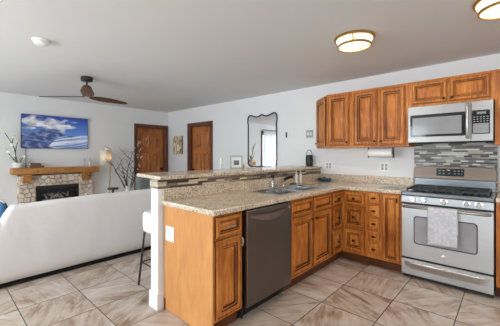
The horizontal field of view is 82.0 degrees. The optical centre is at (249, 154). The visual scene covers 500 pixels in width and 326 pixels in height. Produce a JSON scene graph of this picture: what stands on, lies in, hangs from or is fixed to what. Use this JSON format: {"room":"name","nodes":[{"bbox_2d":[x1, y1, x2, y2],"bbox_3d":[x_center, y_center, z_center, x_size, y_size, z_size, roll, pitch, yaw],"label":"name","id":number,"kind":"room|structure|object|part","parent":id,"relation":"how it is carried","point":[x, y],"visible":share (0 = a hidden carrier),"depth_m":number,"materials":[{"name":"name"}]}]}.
{"room":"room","nodes":[
{"label":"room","id":0,"kind":"room"},
{"bbox_2d":[0,92,167,206],"bbox_3d":[-4.311,0.118,4.936,0.120,2.372,6.514,0,0,42],"label":"wall","id":1,"kind":"structure","parent":0,"point":[112,127],"depth_m":5.82,"materials":[{"name":"paint"}]},
{"bbox_2d":[21,113,87,167],"bbox_3d":[-3.693,-0.246,5.493,0.045,0.961,1.084,0,0,42],"label":"television","id":2,"kind":"object","parent":1,"relation":"attached to","point":[37,131],"visible":1,"depth_m":5.44,"materials":[{"name":"black"}]},
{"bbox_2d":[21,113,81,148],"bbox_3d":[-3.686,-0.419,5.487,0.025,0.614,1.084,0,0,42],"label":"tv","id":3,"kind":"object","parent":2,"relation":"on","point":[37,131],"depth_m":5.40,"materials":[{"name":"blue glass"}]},
{"bbox_2d":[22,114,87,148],"bbox_3d":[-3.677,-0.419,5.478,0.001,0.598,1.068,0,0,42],"label":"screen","id":4,"kind":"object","parent":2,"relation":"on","point":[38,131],"depth_m":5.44,"materials":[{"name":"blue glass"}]},
{"bbox_2d":[134,123,167,189],"bbox_3d":[-2.420,0.290,7.002,0.144,2.025,0.879,0,0,42],"label":"door","id":5,"kind":"structure","parent":1,"relation":"in","point":[154,151],"depth_m":7.01,"materials":[{"name":"brown wood"}]},
{"bbox_3d":[-2.520,0.509,6.899,0.014,1.110,0.208,0,0,42],"label":"panel","id":6,"kind":"part","parent":5,"relation":"part of","materials":[{"name":"brown wood"}]},
{"bbox_3d":[-2.520,-0.331,6.899,0.014,0.330,0.208,0,0,42],"label":"panel","id":7,"kind":"part","parent":5,"relation":"part of","materials":[{"name":"brown wood"}]},
{"bbox_3d":[-2.327,0.509,7.111,0.014,1.110,0.208,0,0,42],"label":"panel","id":8,"kind":"part","parent":5,"relation":"part of","materials":[{"name":"brown wood"}]},
{"bbox_3d":[-2.327,-0.331,7.111,0.014,0.330,0.208,0,0,42],"label":"panel","id":9,"kind":"part","parent":5,"relation":"part of","materials":[{"name":"brown wood"}]},
{"bbox_2d":[151,179,163,293],"bbox_3d":[0.112,0.759,3.460,0.115,1.091,2.751,0,0,42],"label":"wall","id":10,"kind":"structure","parent":0,"point":[157,209],"depth_m":2.43,"materials":[{"name":"white paint"}]},
{"bbox_2d":[149,289,163,310],"bbox_3d":[0.102,1.234,3.448,0.141,0.139,2.745,0,0,42],"label":"baseboard","id":11,"kind":"structure","parent":10,"relation":"attached to","point":[156,301],"depth_m":2.42,"materials":[{"name":"white paint"}]},
{"bbox_2d":[137,165,321,179],"bbox_3d":[-0.014,0.197,3.571,0.538,0.032,2.755,0,0,42],"label":"countertop","id":12,"kind":"structure","parent":10,"relation":"on","point":[214,172],"depth_m":3.03,"materials":[{"name":"stone"}]},
{"bbox_2d":[230,156,242,168],"bbox_3d":[-0.175,0.097,3.695,0.160,0.165,0.019,0,0,-9],"label":"picture frame","id":13,"kind":"object","parent":12,"relation":"on","point":[236,162],"visible":1,"depth_m":3.69,"materials":[{"name":"paper"}]},
{"bbox_2d":[306,150,312,165],"bbox_3d":[0.923,0.051,4.476,0.113,0.258,0.112,0,0,42],"label":"lantern","id":14,"kind":"object","parent":12,"relation":"on","point":[309,158],"visible":0.96,"depth_m":4.43,"materials":[{"name":"black metal"}]},
{"bbox_2d":[150,169,320,188],"bbox_3d":[0.114,0.251,3.452,0.127,0.074,2.761,0,0,42],"label":"trim","id":15,"kind":"structure","parent":10,"relation":"attached to","point":[155,184],"depth_m":2.90,"materials":[{"name":"tile"}]},
{"bbox_2d":[0,0,499,111],"bbox_3d":[-0.694,-1.117,1.653,9.890,0.100,6.754,0,0,42],"label":"ceiling","id":16,"kind":"structure","parent":0,"point":[154,55],"depth_m":2.79,"materials":[{"name":"paint"}]},
{"bbox_2d":[32,37,50,46],"bbox_3d":[-1.949,-1.044,2.688,0.150,0.047,0.150,0,0,42],"label":"smoke detector","id":17,"kind":"object","parent":16,"relation":"attached to","point":[42,42],"visible":1,"depth_m":2.65,"materials":[{"name":"white plastic"}]},
{"bbox_2d":[39,76,126,103],"bbox_3d":[-2.129,-0.922,3.976,1.094,0.291,1.074,0,0,42],"label":"ceiling fan","id":18,"kind":"object","parent":16,"relation":"hanging from","point":[86,90],"visible":1,"depth_m":3.91,"materials":[{"name":"brown wood"}]},
{"bbox_3d":[-2.589,-0.795,3.950,0.600,0.038,0.159,0,0,-1],"label":"blade","id":19,"kind":"part","parent":18,"relation":"part of","materials":[{"name":"brown wood"}]},
{"bbox_3d":[-2.068,-0.795,3.659,0.159,0.038,0.600,0,0,-31],"label":"blade","id":20,"kind":"part","parent":18,"relation":"part of","materials":[{"name":"brown wood"}]},
{"bbox_3d":[-2.076,-0.795,4.256,0.159,0.038,0.600,0,0,29],"label":"blade","id":21,"kind":"part","parent":18,"relation":"part of","materials":[{"name":"brown wood"}]},
{"bbox_2d":[334,30,375,52],"bbox_3d":[0.953,-1.021,2.627,0.356,0.092,0.356,0,0,42],"label":"ceiling light","id":22,"kind":"object","parent":16,"relation":"attached to","point":[353,41],"visible":1,"depth_m":2.54,"materials":[{"name":"white glass"}]},
{"bbox_2d":[472,0,499,19],"bbox_3d":[1.735,-1.021,1.956,0.356,0.092,0.356,0,0,42],"label":"ceiling light","id":23,"kind":"object","parent":16,"relation":"attached to","point":[485,9],"visible":1,"depth_m":1.98,"materials":[{"name":"white glass"}]},
{"bbox_2d":[0,249,499,325],"bbox_3d":[-0.694,1.355,1.653,9.890,0.100,6.754,0,0,42],"label":"floor","id":24,"kind":"structure","parent":0,"point":[345,292],"depth_m":2.57,"materials":[{"name":"tile"}]},
{"bbox_2d":[10,166,98,203],"bbox_3d":[-3.617,0.771,5.420,0.254,1.066,1.373,0,0,42],"label":"fireplace","id":25,"kind":"object","parent":24,"relation":"on","point":[45,186],"visible":0.71,"depth_m":5.36,"materials":[{"name":"stone"}]},
{"bbox_2d":[2,129,25,167],"bbox_3d":[-4.039,-0.097,4.955,0.346,0.669,0.183,0,0,-33],"label":"potted orchid","id":26,"kind":"object","parent":25,"relation":"on","point":[17,164],"visible":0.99,"depth_m":4.92,"materials":[{"name":"white plant"}]},
{"bbox_3d":[-4.030,-0.121,4.948,0.041,0.564,0.343,0,0,42],"label":"stem","id":27,"kind":"part","parent":26,"relation":"part of","materials":[{"name":"green plant"}]},
{"bbox_3d":[-4.021,0.189,4.981,0.160,0.098,0.160,0,0,42],"label":"pot","id":28,"kind":"part","parent":26,"relation":"part of","materials":[{"name":"white ceramic"}]},
{"bbox_2d":[28,165,43,167],"bbox_3d":[-3.850,0.218,5.169,0.150,0.040,0.220,0,0,42],"label":"book","id":29,"kind":"object","parent":25,"relation":"on","point":[39,166],"visible":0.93,"depth_m":5.13,"materials":[{"name":"brown paper"}]},
{"bbox_2d":[28,163,40,165],"bbox_3d":[-3.865,0.177,5.163,0.135,0.040,0.160,0,0,42],"label":"book","id":30,"kind":"object","parent":29,"relation":"on","point":[30,164],"visible":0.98,"depth_m":5.11,"materials":[{"name":"brown paper"}]},
{"bbox_2d":[10,166,98,174],"bbox_3d":[-3.619,0.294,5.421,0.251,0.110,1.373,0,0,42],"label":"mantel shelf","id":31,"kind":"object","parent":25,"relation":"attached to","point":[74,170],"depth_m":5.32,"materials":[{"name":"brown wood"}]},
{"bbox_2d":[0,189,150,288],"bbox_3d":[-2.057,0.888,3.859,0.996,0.831,2.500,0,0,42],"label":"sofa","id":32,"kind":"object","parent":24,"relation":"on","point":[40,239],"visible":0.77,"depth_m":3.19,"materials":[{"name":"white fabric"}]},
{"bbox_2d":[0,199,7,217],"bbox_3d":[-2.736,0.672,3.146,0.326,0.347,0.150,0,0,42],"label":"throw pillow","id":33,"kind":"object","parent":32,"relation":"on","point":[3,206],"visible":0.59,"depth_m":3.07,"materials":[{"name":"blue fabric"}]},
{"bbox_3d":[-1.788,1.292,3.595,0.150,0.018,2.080,0,0,42],"label":"rail","id":34,"kind":"part","parent":32,"relation":"part of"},
{"bbox_2d":[100,146,111,192],"bbox_3d":[-2.949,0.567,5.916,0.300,1.473,0.300,0,0,42],"label":"floor lamp","id":35,"kind":"object","parent":24,"relation":"on","point":[107,154],"visible":0.62,"depth_m":5.82,"materials":[{"name":"white fabric"}]},
{"bbox_3d":[-2.963,0.062,5.901,0.219,0.315,0.219,0,0,42],"label":"lamp shade","id":36,"kind":"part","parent":35,"relation":"part of","materials":[{"name":"white fabric"}]},
{"bbox_2d":[107,187,118,192],"bbox_3d":[-2.418,0.945,5.072,0.260,0.717,0.260,0,0,42],"label":"side table","id":37,"kind":"object","parent":24,"relation":"on","point":[110,188],"visible":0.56,"depth_m":5.03,"materials":[{"name":"brown metal"}]},
{"bbox_2d":[105,139,146,191],"bbox_3d":[-2.496,0.467,5.839,0.312,1.674,0.779,0,0,42],"label":"vase","id":38,"kind":"object","parent":24,"relation":"on","point":[127,187],"visible":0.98,"depth_m":5.84,"materials":[{"name":"white ceramic"}]},
{"bbox_2d":[138,210,150,284],"bbox_3d":[-0.883,0.930,2.895,0.332,0.747,0.362,0,0,42],"label":"bar stool","id":39,"kind":"object","parent":24,"relation":"on","point":[147,214],"visible":0.33,"depth_m":2.83,"materials":[{"name":"beige leather"}]},
{"bbox_3d":[-1.084,1.034,2.878,0.079,0.540,0.022,0,0,-10],"label":"leg","id":40,"kind":"part","parent":39,"relation":"part of","materials":[{"name":"black metal"}]},
{"bbox_3d":[-0.883,0.660,2.895,0.326,0.208,0.326,0,0,42],"label":"seat","id":41,"kind":"part","parent":39,"relation":"part of","materials":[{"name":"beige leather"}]},
{"bbox_2d":[135,171,171,189],"bbox_3d":[-1.983,0.819,5.663,0.750,0.969,0.800,0,0,42],"label":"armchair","id":42,"kind":"object","parent":24,"relation":"on","point":[140,182],"visible":0.03,"depth_m":5.18,"materials":[{"name":"grey fabric"}]},
{"bbox_2d":[164,206,243,325],"bbox_3d":[-0.375,0.867,2.308,0.678,0.872,0.302,0,0,42],"label":"base cabinet","id":43,"kind":"object","parent":24,"relation":"on","point":[203,263],"visible":0.94,"depth_m":2.15,"materials":[{"name":"brown wood"}]},
{"bbox_2d":[166,226,173,242],"bbox_3d":[-0.660,0.653,2.366,0.118,0.122,0.006,0,0,42],"label":"outlet cover","id":44,"kind":"object","parent":43,"relation":"attached to","point":[169,230],"visible":1,"depth_m":2.35,"materials":[{"name":"white plastic"}]},
{"bbox_3d":[-0.489,0.865,2.223,0.623,0.868,0.010,0,0,42],"label":"panel","id":45,"kind":"part","parent":43,"relation":"part of","materials":[{"name":"brown wood"}]},
{"bbox_3d":[-0.153,0.519,2.113,0.020,0.146,0.253,0,0,42],"label":"drawer","id":46,"kind":"part","parent":43,"relation":"part of","materials":[{"name":"brown wood"}]},
{"bbox_3d":[-0.153,0.892,2.113,0.020,0.559,0.253,0,0,42],"label":"door","id":47,"kind":"part","parent":43,"relation":"part of","materials":[{"name":"brown wood"}]},
{"bbox_2d":[162,173,413,215],"bbox_3d":[0.652,0.358,2.993,1.310,0.140,2.716,0,0,42],"label":"countertop","id":48,"kind":"structure","parent":43,"relation":"on","point":[216,199],"depth_m":2.87,"materials":[{"name":"stone"}]},
{"bbox_2d":[270,175,292,187],"bbox_3d":[0.394,0.314,3.517,0.386,0.149,0.063,0,0,-38],"label":"faucet","id":49,"kind":"object","parent":48,"relation":"on","point":[272,185],"visible":0.97,"depth_m":3.45,"materials":[{"name":"silver metal"}]},
{"bbox_2d":[246,184,326,195],"bbox_3d":[0.453,0.466,3.222,0.430,0.162,0.990,0,0,42],"label":"sink","id":50,"kind":"object","parent":48,"relation":"in","point":[284,190],"visible":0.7,"depth_m":3.26,"materials":[{"name":"metal"}]},
{"bbox_3d":[0.281,0.468,3.037,0.370,0.158,0.404,0,0,42],"label":"bowl","id":51,"kind":"part","parent":50,"relation":"part of","materials":[{"name":"metal"}]},
{"bbox_3d":[0.598,0.468,3.386,0.370,0.158,0.482,0,0,42],"label":"bowl","id":52,"kind":"part","parent":50,"relation":"part of","materials":[{"name":"metal"}]},
{"bbox_2d":[295,170,298,183],"bbox_3d":[0.620,0.295,3.793,0.061,0.188,0.041,0,0,42],"label":"soap bottle","id":53,"kind":"object","parent":48,"relation":"on","point":[296,175],"visible":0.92,"depth_m":3.78,"materials":[{"name":"white plastic"}]},
{"bbox_2d":[299,169,302,183],"bbox_3d":[0.687,0.295,3.867,0.061,0.188,0.041,0,0,42],"label":"soap bottle","id":54,"kind":"object","parent":48,"relation":"on","point":[300,174],"visible":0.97,"depth_m":3.86,"materials":[{"name":"white plastic"}]},
{"bbox_2d":[317,177,330,181],"bbox_3d":[1.085,0.357,4.201,0.200,0.064,0.200,0,0,42],"label":"casserole dish","id":55,"kind":"object","parent":48,"relation":"on","point":[323,179],"visible":0.98,"depth_m":4.13,"materials":[{"name":"teal ceramic"}]},
{"bbox_2d":[318,179,330,181],"bbox_3d":[1.085,0.372,4.201,0.194,0.034,0.194,0,0,42],"label":"pot","id":56,"kind":"object","parent":55,"relation":"on","point":[323,180],"depth_m":4.12,"materials":[{"name":"teal ceramic"}]},
{"bbox_2d":[237,201,290,318],"bbox_3d":[-0.032,0.868,2.625,0.633,0.869,0.626,0,0,42],"label":"dishwasher","id":57,"kind":"object","parent":24,"relation":"on","point":[266,230],"visible":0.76,"depth_m":2.38,"materials":[{"name":"metal"}]},
{"bbox_3d":[0.087,1.252,2.521,0.050,0.102,0.606,0,0,42],"label":"toe panel","id":58,"kind":"part","parent":57,"relation":"part of","materials":[{"name":"black metal"}]},
{"bbox_3d":[0.175,0.507,2.405,0.030,0.061,0.473,0,0,42],"label":"handle","id":59,"kind":"part","parent":57,"relation":"part of","materials":[{"name":"metal"}]},
{"bbox_2d":[282,192,330,290],"bbox_3d":[0.433,0.867,3.199,0.662,0.872,0.840,0,0,42],"label":"base cabinet","id":60,"kind":"object","parent":24,"relation":"on","point":[310,216],"visible":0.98,"depth_m":2.95,"materials":[{"name":"brown wood"}]},
{"bbox_3d":[0.516,0.892,2.850,0.020,0.555,0.390,0,0,42],"label":"door","id":61,"kind":"part","parent":60,"relation":"part of","materials":[{"name":"brown wood"}]},
{"bbox_3d":[0.794,0.892,3.157,0.020,0.555,0.390,0,0,42],"label":"door","id":62,"kind":"part","parent":60,"relation":"part of","materials":[{"name":"brown wood"}]},
{"bbox_2d":[326,190,341,265],"bbox_3d":[0.848,0.867,3.657,0.660,0.872,0.386,0,0,42],"label":"base cabinet","id":63,"kind":"object","parent":24,"relation":"on","point":[336,196],"visible":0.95,"depth_m":3.41,"materials":[{"name":"brown wood"}]},
{"bbox_3d":[1.038,1.032,3.425,0.020,0.265,0.237,0,0,42],"label":"drawer","id":64,"kind":"part","parent":63,"relation":"part of","materials":[{"name":"brown wood"}]},
{"bbox_3d":[1.038,0.747,3.425,0.020,0.265,0.237,0,0,42],"label":"drawer","id":65,"kind":"part","parent":63,"relation":"part of","materials":[{"name":"brown wood"}]},
{"bbox_3d":[1.038,0.522,3.425,0.020,0.144,0.237,0,0,42],"label":"drawer","id":66,"kind":"part","parent":63,"relation":"part of","materials":[{"name":"brown wood"}]},
{"bbox_2d":[341,190,368,263],"bbox_3d":[1.416,0.867,3.677,0.350,0.872,0.644,0,0,42],"label":"base cabinet","id":67,"kind":"object","parent":24,"relation":"on","point":[354,203],"visible":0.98,"depth_m":3.44,"materials":[{"name":"brown wood"}]},
{"bbox_3d":[1.246,1.026,3.441,0.244,0.258,0.020,0,0,42],"label":"drawer","id":68,"kind":"part","parent":67,"relation":"part of","materials":[{"name":"brown wood"}]},
{"bbox_3d":[1.246,0.747,3.441,0.244,0.252,0.020,0,0,42],"label":"drawer","id":69,"kind":"part","parent":67,"relation":"part of","materials":[{"name":"brown wood"}]},
{"bbox_3d":[1.246,0.525,3.441,0.244,0.146,0.020,0,0,42],"label":"drawer","id":70,"kind":"part","parent":67,"relation":"part of","materials":[{"name":"brown wood"}]},
{"bbox_2d":[367,192,383,267],"bbox_3d":[1.608,0.867,3.507,0.160,0.872,0.638,0,0,42],"label":"base cabinet","id":71,"kind":"object","parent":24,"relation":"on","point":[373,198],"visible":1,"depth_m":3.29,"materials":[{"name":"brown wood"}]},
{"bbox_3d":[1.414,1.085,3.289,0.124,0.122,0.019,0,0,42],"label":"drawer","id":72,"kind":"part","parent":71,"relation":"part of","materials":[{"name":"brown wood"}]},
{"bbox_3d":[1.414,0.939,3.289,0.124,0.122,0.019,0,0,42],"label":"drawer","id":73,"kind":"part","parent":71,"relation":"part of","materials":[{"name":"brown wood"}]},
{"bbox_3d":[1.414,0.792,3.289,0.124,0.122,0.019,0,0,42],"label":"drawer","id":74,"kind":"part","parent":71,"relation":"part of","materials":[{"name":"brown wood"}]},
{"bbox_3d":[1.414,0.646,3.289,0.124,0.122,0.019,0,0,42],"label":"drawer","id":75,"kind":"part","parent":71,"relation":"part of","materials":[{"name":"brown wood"}]},
{"bbox_3d":[1.414,0.499,3.289,0.124,0.122,0.019,0,0,42],"label":"drawer","id":76,"kind":"part","parent":71,"relation":"part of","materials":[{"name":"brown wood"}]},
{"bbox_2d":[381,193,401,271],"bbox_3d":[1.740,0.867,3.375,0.212,0.872,0.655,0,0,42],"label":"base cabinet","id":77,"kind":"object","parent":24,"relation":"on","point":[391,204],"visible":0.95,"depth_m":3.16,"materials":[{"name":"brown wood"}]},
{"bbox_2d":[401,166,496,297],"bbox_3d":[2.087,0.718,3.026,0.762,1.171,0.684,0,0,42],"label":"gas range","id":78,"kind":"object","parent":24,"relation":"on","point":[471,191],"visible":1,"depth_m":2.84,"materials":[{"name":"metal"}]},
{"bbox_2d":[427,207,457,247],"bbox_3d":[1.862,0.706,2.783,0.244,0.369,0.047,0,0,42],"label":"dish towel","id":79,"kind":"object","parent":78,"relation":"hanging from","point":[442,230],"visible":1,"depth_m":2.77,"materials":[{"name":"white fabric"}]},
{"bbox_3d":[1.899,0.782,2.819,0.522,0.288,0.004,0,0,42],"label":"window trim","id":80,"kind":"part","parent":78,"relation":"part of","materials":[{"name":"grey metal"}]},
{"bbox_3d":[1.878,0.542,2.796,0.729,0.027,0.061,0,0,42],"label":"door handle","id":81,"kind":"part","parent":78,"relation":"part of","materials":[{"name":"metal"}]},
{"bbox_3d":[1.898,1.179,2.818,0.750,0.160,0.043,0,0,42],"label":"storage drawer","id":82,"kind":"part","parent":78,"relation":"part of","materials":[{"name":"metal"}]},
{"bbox_3d":[1.905,0.801,2.826,0.752,0.554,0.021,0,0,42],"label":"oven door","id":83,"kind":"part","parent":78,"relation":"part of","materials":[{"name":"metal"}]},
{"bbox_3d":[1.905,0.469,2.826,0.754,0.068,0.022,0,0,42],"label":"control panel","id":84,"kind":"part","parent":78,"relation":"part of","materials":[{"name":"metal"}]},
{"bbox_3d":[1.949,1.285,2.874,0.750,0.030,0.050,0,0,42],"label":"kick plate","id":85,"kind":"part","parent":78,"relation":"part of","materials":[{"name":"metal"}]},
{"bbox_2d":[401,189,496,202],"bbox_3d":[2.086,0.410,3.026,0.760,0.044,0.561,0,0,42],"label":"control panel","id":86,"kind":"object","parent":78,"relation":"in","point":[461,197],"depth_m":2.84,"materials":[{"name":"silver metal"}]},
{"bbox_3d":[2.282,0.204,3.242,0.762,0.144,0.102,0,0,42],"label":"backguard panel","id":87,"kind":"part","parent":78,"relation":"part of","materials":[{"name":"metal"}]},
{"bbox_3d":[2.023,0.466,2.689,0.058,0.058,0.031,0,0,42],"label":"burner knob","id":88,"kind":"part","parent":78,"relation":"part of","materials":[{"name":"silver metal"}]},
{"bbox_3d":[2.091,0.466,2.627,0.058,0.058,0.031,0,0,42],"label":"burner knob","id":89,"kind":"part","parent":78,"relation":"part of","materials":[{"name":"silver metal"}]},
{"bbox_2d":[496,202,499,296],"bbox_3d":[2.728,0.867,2.484,0.900,0.872,0.646,0,0,42],"label":"base cabinet","id":90,"kind":"object","parent":24,"relation":"on","point":[497,204],"visible":0.9,"depth_m":2.58,"materials":[{"name":"brown wood"}]},
{"bbox_2d":[496,182,499,202],"bbox_3d":[2.745,0.358,2.490,0.922,0.140,0.646,0,0,42],"label":"countertop","id":91,"kind":"structure","parent":90,"relation":"on","point":[498,194],"depth_m":2.73,"materials":[{"name":"stone"}]},
{"bbox_2d":[168,53,499,193],"bbox_3d":[1.535,0.118,4.109,9.650,2.372,0.120,0,0,42],"label":"wall","id":92,"kind":"structure","parent":0,"point":[295,110],"depth_m":4.68,"materials":[{"name":"paint"}]},
{"bbox_2d":[173,136,182,153],"bbox_3d":[-1.752,-0.228,6.993,0.379,0.439,0.025,0,0,42],"label":"wall art","id":93,"kind":"object","parent":92,"relation":"attached to","point":[177,140],"visible":1,"depth_m":6.97,"materials":[{"name":"paint"}]},
{"bbox_2d":[187,121,212,170],"bbox_3d":[-1.090,0.290,6.476,0.894,2.025,0.144,0,0,42],"label":"door","id":94,"kind":"structure","parent":92,"relation":"in","point":[199,138],"depth_m":6.50,"materials":[{"name":"brown wood"}]},
{"bbox_3d":[-1.196,0.509,6.579,0.215,1.110,0.014,0,0,42],"label":"panel","id":95,"kind":"part","parent":94,"relation":"part of","materials":[{"name":"brown wood"}]},
{"bbox_3d":[-1.196,-0.331,6.579,0.215,0.330,0.014,0,0,42],"label":"panel","id":96,"kind":"part","parent":94,"relation":"part of","materials":[{"name":"brown wood"}]},
{"bbox_3d":[-0.978,0.509,6.380,0.215,1.110,0.014,0,0,42],"label":"panel","id":97,"kind":"part","parent":94,"relation":"part of","materials":[{"name":"brown wood"}]},
{"bbox_3d":[-0.978,-0.331,6.380,0.215,0.330,0.014,0,0,42],"label":"panel","id":98,"kind":"part","parent":94,"relation":"part of","materials":[{"name":"brown wood"}]},
{"bbox_2d":[247,112,277,166],"bbox_3d":[0.212,-0.253,5.211,0.713,0.979,0.023,0,0,42],"label":"wall mirror","id":99,"kind":"object","parent":92,"relation":"attached to","point":[262,129],"visible":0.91,"depth_m":5.20,"materials":[{"name":"clear glass"}]},
{"bbox_2d":[306,130,312,137],"bbox_3d":[0.943,-0.328,4.557,0.125,0.118,0.012,0,0,42],"label":"light switch","id":100,"kind":"object","parent":92,"relation":"attached to","point":[309,133],"visible":1,"depth_m":4.56,"materials":[{"name":"white plastic"}]},
{"bbox_2d":[315,95,326,147],"bbox_3d":[1.067,-0.462,4.229,0.306,0.732,0.328,0,0,42],"label":"upper cabinet","id":101,"kind":"object","parent":92,"relation":"attached to","point":[321,104],"visible":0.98,"depth_m":4.16,"materials":[{"name":"brown wood"}]},
{"bbox_2d":[325,162,331,169],"bbox_3d":[1.188,0.170,4.337,0.118,0.116,0.008,0,0,42],"label":"wall outlet","id":102,"kind":"object","parent":92,"relation":"attached to","point":[328,165],"visible":1,"depth_m":4.34,"materials":[{"name":"white plastic"}]},
{"bbox_2d":[327,91,356,147],"bbox_3d":[1.296,-0.462,3.990,0.352,0.732,0.374,0,0,42],"label":"upper cabinet","id":103,"kind":"object","parent":92,"relation":"attached to","point":[339,105],"visible":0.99,"depth_m":3.86,"materials":[{"name":"brown wood"}]},
{"bbox_3d":[1.189,-0.460,3.881,0.301,0.685,0.020,0,0,42],"label":"door","id":104,"kind":"part","parent":103,"relation":"part of","materials":[{"name":"brown wood"}]},
{"bbox_2d":[352,83,415,147],"bbox_3d":[1.675,-0.462,3.645,0.672,0.732,0.374,0,0,42],"label":"upper cabinet","id":105,"kind":"object","parent":92,"relation":"attached to","point":[379,114],"visible":1,"depth_m":3.50,"materials":[{"name":"brown wood"}]},
{"bbox_3d":[1.455,-0.460,3.640,0.294,0.685,0.020,0,0,42],"label":"door","id":106,"kind":"part","parent":105,"relation":"part of","materials":[{"name":"brown wood"}]},
{"bbox_3d":[1.578,-0.819,3.538,0.671,0.014,0.005,0,0,42],"label":"moulding","id":107,"kind":"part","parent":105,"relation":"part of","materials":[{"name":"brown wood"}]},
{"bbox_2d":[368,147,393,157],"bbox_3d":[1.660,-0.025,3.652,0.308,0.136,0.108,0,0,42],"label":"paper towel holder","id":108,"kind":"object","parent":105,"relation":"attached to","point":[377,152],"visible":0.95,"depth_m":3.61,"materials":[{"name":"white paper"}]},
{"bbox_3d":[1.691,-0.460,3.425,0.284,0.685,0.020,0,0,42],"label":"door","id":109,"kind":"part","parent":105,"relation":"part of","materials":[{"name":"brown wood"}]},
{"bbox_2d":[380,162,388,171],"bbox_3d":[1.777,0.165,3.802,0.118,0.122,0.008,0,0,42],"label":"wall outlet","id":110,"kind":"object","parent":92,"relation":"attached to","point":[384,166],"visible":1,"depth_m":3.80,"materials":[{"name":"white plastic"}]},
{"bbox_2d":[408,99,494,143],"bbox_3d":[2.171,-0.331,3.125,0.738,0.402,0.458,0,0,42],"label":"microwave","id":111,"kind":"object","parent":92,"relation":"attached to","point":[472,121],"visible":1,"depth_m":2.97,"materials":[{"name":"silver metal"}]},
{"bbox_3d":[1.985,-0.314,3.063,0.498,0.243,0.003,0,0,42],"label":"door glass","id":112,"kind":"part","parent":111,"relation":"part of","materials":[{"name":"grey glass"}]},
{"bbox_3d":[2.002,-0.332,3.067,0.565,0.398,0.025,0,0,42],"label":"door","id":113,"kind":"part","parent":111,"relation":"part of","materials":[{"name":"silver metal"}]},
{"bbox_3d":[2.164,-0.340,2.863,0.025,0.365,0.060,0,0,42],"label":"handle","id":114,"kind":"part","parent":111,"relation":"part of","materials":[{"name":"metal"}]},
{"bbox_3d":[2.258,-0.260,2.813,0.122,0.096,0.001,0,0,42],"label":"reflective panel","id":115,"kind":"part","parent":111,"relation":"part of","materials":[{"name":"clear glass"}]},
{"bbox_3d":[2.259,-0.321,2.814,0.138,0.234,0.003,0,0,42],"label":"control panel","id":116,"kind":"part","parent":111,"relation":"part of","materials":[{"name":"black glass"}]},
{"bbox_2d":[409,70,494,106],"bbox_3d":[2.204,-0.681,3.165,0.756,0.292,0.374,0,0,42],"label":"upper cabinet","id":117,"kind":"object","parent":92,"relation":"attached to","point":[478,86],"visible":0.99,"depth_m":3.02,"materials":[{"name":"brown wood"}]},
{"bbox_3d":[1.971,-0.685,3.171,0.332,0.235,0.020,0,0,42],"label":"door","id":118,"kind":"part","parent":117,"relation":"part of","materials":[{"name":"brown wood"}]},
{"bbox_3d":[2.107,-0.819,3.058,0.756,0.014,0.005,0,0,42],"label":"moulding","id":119,"kind":"part","parent":117,"relation":"part of","materials":[{"name":"brown wood"}]},
{"bbox_3d":[2.236,-0.685,2.931,0.334,0.235,0.020,0,0,42],"label":"door","id":120,"kind":"part","parent":117,"relation":"part of","materials":[{"name":"brown wood"}]},
{"bbox_2d":[414,142,497,189],"bbox_3d":[2.326,0.122,3.303,0.784,0.504,0.008,0,0,42],"label":"backsplash","id":121,"kind":"structure","parent":92,"relation":"attached to","point":[485,155],"depth_m":3.26,"materials":[{"name":"tile"}]},
{"bbox_2d":[495,69,499,144],"bbox_3d":[2.805,-0.462,2.619,0.866,0.732,0.374,0,0,42],"label":"upper cabinet","id":122,"kind":"object","parent":92,"relation":"attached to","point":[497,71],"visible":1,"depth_m":2.79,"materials":[{"name":"brown wood"}]},
{"bbox_2d":[498,146,498,181],"bbox_3d":[2.621,0.100,3.034,0.013,0.370,0.010,0,0,42],"label":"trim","id":123,"kind":"structure","parent":92,"relation":"attached to","point":[498,146],"depth_m":3.03,"materials":[{"name":"white paint"}]}
]}

